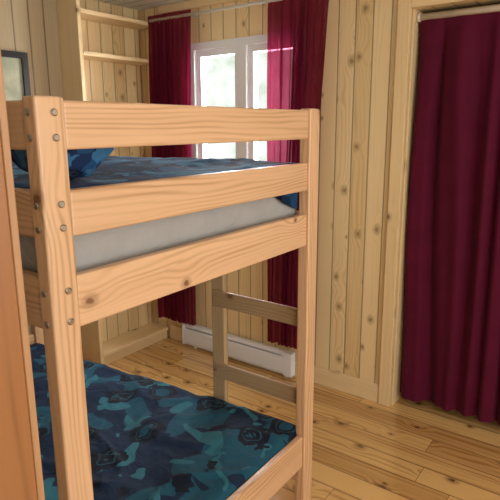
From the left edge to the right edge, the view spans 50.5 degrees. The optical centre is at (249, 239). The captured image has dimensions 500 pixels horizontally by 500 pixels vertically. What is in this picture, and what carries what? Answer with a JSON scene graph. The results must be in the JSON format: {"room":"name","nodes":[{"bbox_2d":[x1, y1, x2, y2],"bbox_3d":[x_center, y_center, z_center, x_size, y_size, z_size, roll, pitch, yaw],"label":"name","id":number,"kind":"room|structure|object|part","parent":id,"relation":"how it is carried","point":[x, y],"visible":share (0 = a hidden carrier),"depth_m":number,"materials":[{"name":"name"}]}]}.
{"room":"bedroom","nodes":[
{"label":"bedroom","id":0,"kind":"room"},
{"bbox_2d":[0,0,152,351],"bbox_3d":[-1.684,-0.180,2.740,0.120,2.340,3.220,8,15,35],"label":"wall","id":1,"kind":"structure","parent":0,"point":[30,27],"depth_m":3.08,"materials":[{"name":"brown wood"}]},
{"bbox_2d":[1,50,30,100],"bbox_3d":[-1.376,-0.859,2.907,0.024,0.355,0.360,8,15,35],"label":"picture frame","id":2,"kind":"object","parent":1,"relation":"attached to","point":[15,65],"visible":0.5,"depth_m":2.98,"materials":[{"name":"beige paper"}]},
{"bbox_2d":[1,57,23,100],"bbox_3d":[-1.382,-0.860,2.911,0.010,0.285,0.290,8,15,35],"label":"print","id":3,"kind":"object","parent":2,"relation":"attached to","point":[13,67],"depth_m":2.97},
{"bbox_2d":[94,0,188,10],"bbox_3d":[0.425,-1.134,1.321,4.940,0.100,4.020,8,15,35],"label":"ceiling","id":4,"kind":"structure","parent":0,"point":[138,5],"depth_m":3.42,"materials":[{"name":"beige wood"}]},
{"bbox_2d":[107,336,499,499],"bbox_3d":[0.437,1.252,1.832,4.940,0.100,4.020,8,15,35],"label":"floor","id":5,"kind":"structure","parent":0,"point":[363,449],"depth_m":2.70,"materials":[{"name":"brown wood"}]},
{"bbox_2d":[56,0,167,364],"bbox_3d":[-0.881,-0.360,3.564,0.189,2.339,0.629,8,15,35],"label":"wall shelf unit","id":6,"kind":"object","parent":5,"relation":"on","point":[99,41],"visible":0.45,"depth_m":3.49,"materials":[{"name":"brown wood"}]},
{"bbox_3d":[-1.058,-0.308,3.325,0.189,2.339,0.025,8,15,35],"label":"panel","id":7,"kind":"part","parent":6,"relation":"part of","materials":[{"name":"brown wood"}]},
{"bbox_3d":[-0.945,-0.373,3.625,0.012,2.339,0.603,8,15,35],"label":"panel","id":8,"kind":"part","parent":6,"relation":"part of","materials":[{"name":"brown wood"}]},
{"bbox_2d":[6,95,319,499],"bbox_3d":[-0.835,0.306,2.171,1.905,1.620,1.160,8,15,35],"label":"bunk bed","id":9,"kind":"object","parent":5,"relation":"on","point":[60,300],"visible":0.81,"depth_m":1.31,"materials":[{"name":"brown wood"}]},
{"bbox_3d":[-1.163,-0.337,1.581,1.810,0.099,0.028,8,15,35],"label":"rail","id":10,"kind":"part","parent":9,"relation":"part of","materials":[{"name":"brown wood"}]},
{"bbox_3d":[-1.162,-0.159,1.619,1.810,0.099,0.028,8,15,35],"label":"rail","id":11,"kind":"part","parent":9,"relation":"part of","materials":[{"name":"brown wood"}]},
{"bbox_3d":[-1.593,0.713,2.807,0.028,0.135,0.990,8,15,35],"label":"rail","id":12,"kind":"part","parent":9,"relation":"part of","materials":[{"name":"brown wood"}]},
{"bbox_3d":[-1.161,0.030,1.659,1.810,0.118,0.028,8,15,35],"label":"rail","id":13,"kind":"part","parent":9,"relation":"part of","materials":[{"name":"brown wood"}]},
{"bbox_3d":[-1.285,0.106,3.115,0.045,1.620,0.067,8,15,35],"label":"post","id":14,"kind":"part","parent":9,"relation":"part of","materials":[{"name":"brown wood"}]},
{"bbox_3d":[-0.404,0.509,1.212,0.045,1.620,0.067,8,15,35],"label":"post","id":15,"kind":"part","parent":9,"relation":"part of","materials":[{"name":"brown wood"}]},
{"bbox_2d":[19,197,295,272],"bbox_3d":[-0.850,-0.154,2.066,1.784,0.190,1.027,8,15,35],"label":"mattress","id":16,"kind":"object","parent":9,"relation":"on","point":[100,248],"visible":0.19,"depth_m":1.41,"materials":[{"name":"white fabric"}]},
{"bbox_2d":[12,156,297,208],"bbox_3d":[-0.825,-0.222,2.052,1.792,0.182,1.065,8,15,35],"label":"duvet","id":17,"kind":"object","parent":16,"relation":"on","point":[115,169],"visible":0.31,"depth_m":1.73,"materials":[{"name":"blue fabric"}]},
{"bbox_2d":[11,148,113,180],"bbox_3d":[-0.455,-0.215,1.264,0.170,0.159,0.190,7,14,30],"label":"pillow","id":18,"kind":"object","parent":17,"relation":"on","point":[81,162],"visible":0.21,"depth_m":1.24,"materials":[{"name":"blue fabric"}]},
{"bbox_3d":[-0.097,-0.320,1.472,0.028,0.099,0.990,8,15,35],"label":"rail","id":19,"kind":"part","parent":9,"relation":"part of","materials":[{"name":"brown wood"}]},
{"bbox_3d":[-0.096,-0.142,1.510,0.028,0.099,0.990,8,15,35],"label":"rail","id":20,"kind":"part","parent":9,"relation":"part of","materials":[{"name":"brown wood"}]},
{"bbox_3d":[-0.095,0.048,1.550,0.028,0.118,0.990,8,15,35],"label":"rail","id":21,"kind":"part","parent":9,"relation":"part of","materials":[{"name":"brown wood"}]},
{"bbox_3d":[-0.090,0.934,1.740,0.028,0.135,0.990,8,15,35],"label":"rail","id":22,"kind":"part","parent":9,"relation":"part of","materials":[{"name":"brown wood"}]},
{"bbox_3d":[0.217,0.327,2.048,0.045,1.620,0.067,8,15,35],"label":"post","id":23,"kind":"part","parent":9,"relation":"part of","materials":[{"name":"brown wood"}]},
{"bbox_3d":[-0.846,0.882,2.271,1.810,0.097,1.005,8,15,35],"label":"mattress","id":24,"kind":"object","parent":9,"relation":"on","visible":0},
{"bbox_2d":[30,343,296,499],"bbox_3d":[-0.821,0.768,2.263,1.792,0.112,1.062,8,15,35],"label":"duvet","id":25,"kind":"object","parent":24,"relation":"on","point":[150,439],"visible":0.64,"depth_m":2.07,"materials":[{"name":"blue fabric"}]},
{"bbox_2d":[182,323,294,377],"bbox_3d":[-0.103,0.738,3.593,0.925,0.171,0.050,8,15,35],"label":"baseboard heater","id":26,"kind":"object","parent":5,"relation":"on","point":[282,361],"visible":0.96,"depth_m":3.50,"materials":[{"name":"white metal"}]},
{"bbox_2d":[138,0,499,396],"bbox_3d":[1.177,-0.161,2.581,4.700,2.340,0.120,8,15,35],"label":"wall","id":27,"kind":"structure","parent":0,"point":[356,110],"depth_m":2.97,"materials":[{"name":"brown wood"}]},
{"bbox_2d":[158,0,239,13],"bbox_3d":[1.214,-1.255,2.225,4.490,0.050,0.020,8,15,35],"label":"trim","id":28,"kind":"structure","parent":27,"relation":"attached to","point":[191,4],"depth_m":3.35,"materials":[{"name":"brown wood"}]},
{"bbox_2d":[149,0,282,21],"bbox_3d":[-0.066,-1.354,3.098,1.390,0.018,0.108,8,15,35],"label":"curtain rod","id":29,"kind":"object","parent":27,"relation":"attached to","point":[193,14],"visible":1,"depth_m":3.14,"materials":[{"name":"beige wood"}]},
{"bbox_2d":[148,9,195,325],"bbox_3d":[-0.511,-0.429,3.578,0.385,2.065,0.071,7,14,31],"label":"window curtain","id":30,"kind":"object","parent":29,"relation":"hanging from","point":[169,40],"visible":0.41,"depth_m":3.44,"materials":[{"name":"red fabric"}]},
{"bbox_2d":[267,0,328,348],"bbox_3d":[0.262,-0.334,3.016,0.390,2.025,0.068,8,15,35],"label":"window curtain","id":31,"kind":"object","parent":29,"relation":"hanging from","point":[296,32],"visible":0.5,"depth_m":2.92,"materials":[{"name":"red fabric"}]},
{"bbox_2d":[191,34,266,159],"bbox_3d":[-0.026,-0.697,3.299,0.920,1.060,0.130,8,15,35],"label":"window","id":32,"kind":"structure","parent":27,"relation":"in","point":[245,50],"depth_m":3.27,"materials":[{"name":"white plastic"}]},
{"bbox_3d":[-0.188,-0.738,3.423,0.355,0.940,0.050,8,15,35],"label":"sash","id":33,"kind":"part","parent":32,"relation":"part of","materials":[{"name":"white plastic"}]},
{"bbox_3d":[0.148,-0.689,3.185,0.355,0.940,0.050,8,15,35],"label":"sash","id":34,"kind":"part","parent":32,"relation":"part of","materials":[{"name":"white plastic"}]},
{"bbox_2d":[170,324,378,402],"bbox_3d":[0.072,0.784,3.520,1.657,0.110,0.018,8,15,35],"label":"baseboard","id":35,"kind":"structure","parent":27,"relation":"attached to","point":[348,384],"depth_m":3.17,"materials":[{"name":"brown wood"}]},
{"bbox_2d":[378,0,411,406],"bbox_3d":[0.762,-0.134,2.801,0.067,2.200,0.028,8,15,35],"label":"trim","id":36,"kind":"structure","parent":27,"relation":"attached to","point":[404,14],"depth_m":2.77,"materials":[{"name":"brown wood"}]},
{"bbox_2d":[391,9,422,405],"bbox_3d":[0.837,-0.100,2.846,0.010,2.114,0.120,8,15,35],"label":"trim","id":37,"kind":"structure","parent":27,"relation":"attached to","point":[414,56],"depth_m":2.80,"materials":[{"name":"brown wood"}]},
{"bbox_2d":[411,0,473,8],"bbox_3d":[1.239,-1.097,2.236,1.124,0.085,0.028,8,15,35],"label":"trim","id":38,"kind":"structure","parent":27,"relation":"attached to","point":[415,3],"depth_m":2.50,"materials":[{"name":"brown wood"}]},
{"bbox_2d":[416,4,499,22],"bbox_3d":[1.278,-1.031,2.297,1.112,0.044,0.044,8,15,35],"label":"curtain rod","id":39,"kind":"object","parent":27,"relation":"attached to","point":[420,17],"visible":1,"depth_m":2.49,"materials":[{"name":"beige wood"}]},
{"bbox_2d":[400,11,499,424],"bbox_3d":[1.275,-0.035,2.511,1.096,2.013,0.099,8,15,35],"label":"curtain","id":40,"kind":"object","parent":39,"relation":"hanging from","point":[451,342],"visible":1,"depth_m":2.67,"materials":[{"name":"red fabric"}]},
{"bbox_2d":[423,3,499,13],"bbox_3d":[1.517,-0.212,2.811,2.125,2.340,0.660,8,15,35],"label":"wall","id":41,"kind":"structure","parent":0,"point":[495,3],"depth_m":3.07,"materials":[{"name":"brown wood"}]},
{"bbox_3d":[-0.713,0.395,0.034,4.700,2.340,0.120,8,15,35],"label":"wall","id":42,"kind":"structure","parent":0,"visible":0},
{"bbox_2d":[0,47,44,499],"bbox_3d":[-0.647,0.423,0.619,0.041,2.020,0.864,8,15,35],"label":"door","id":43,"kind":"structure","parent":42,"relation":"in","point":[21,476],"depth_m":0.89,"materials":[{"name":"brown wood"}]}
]}

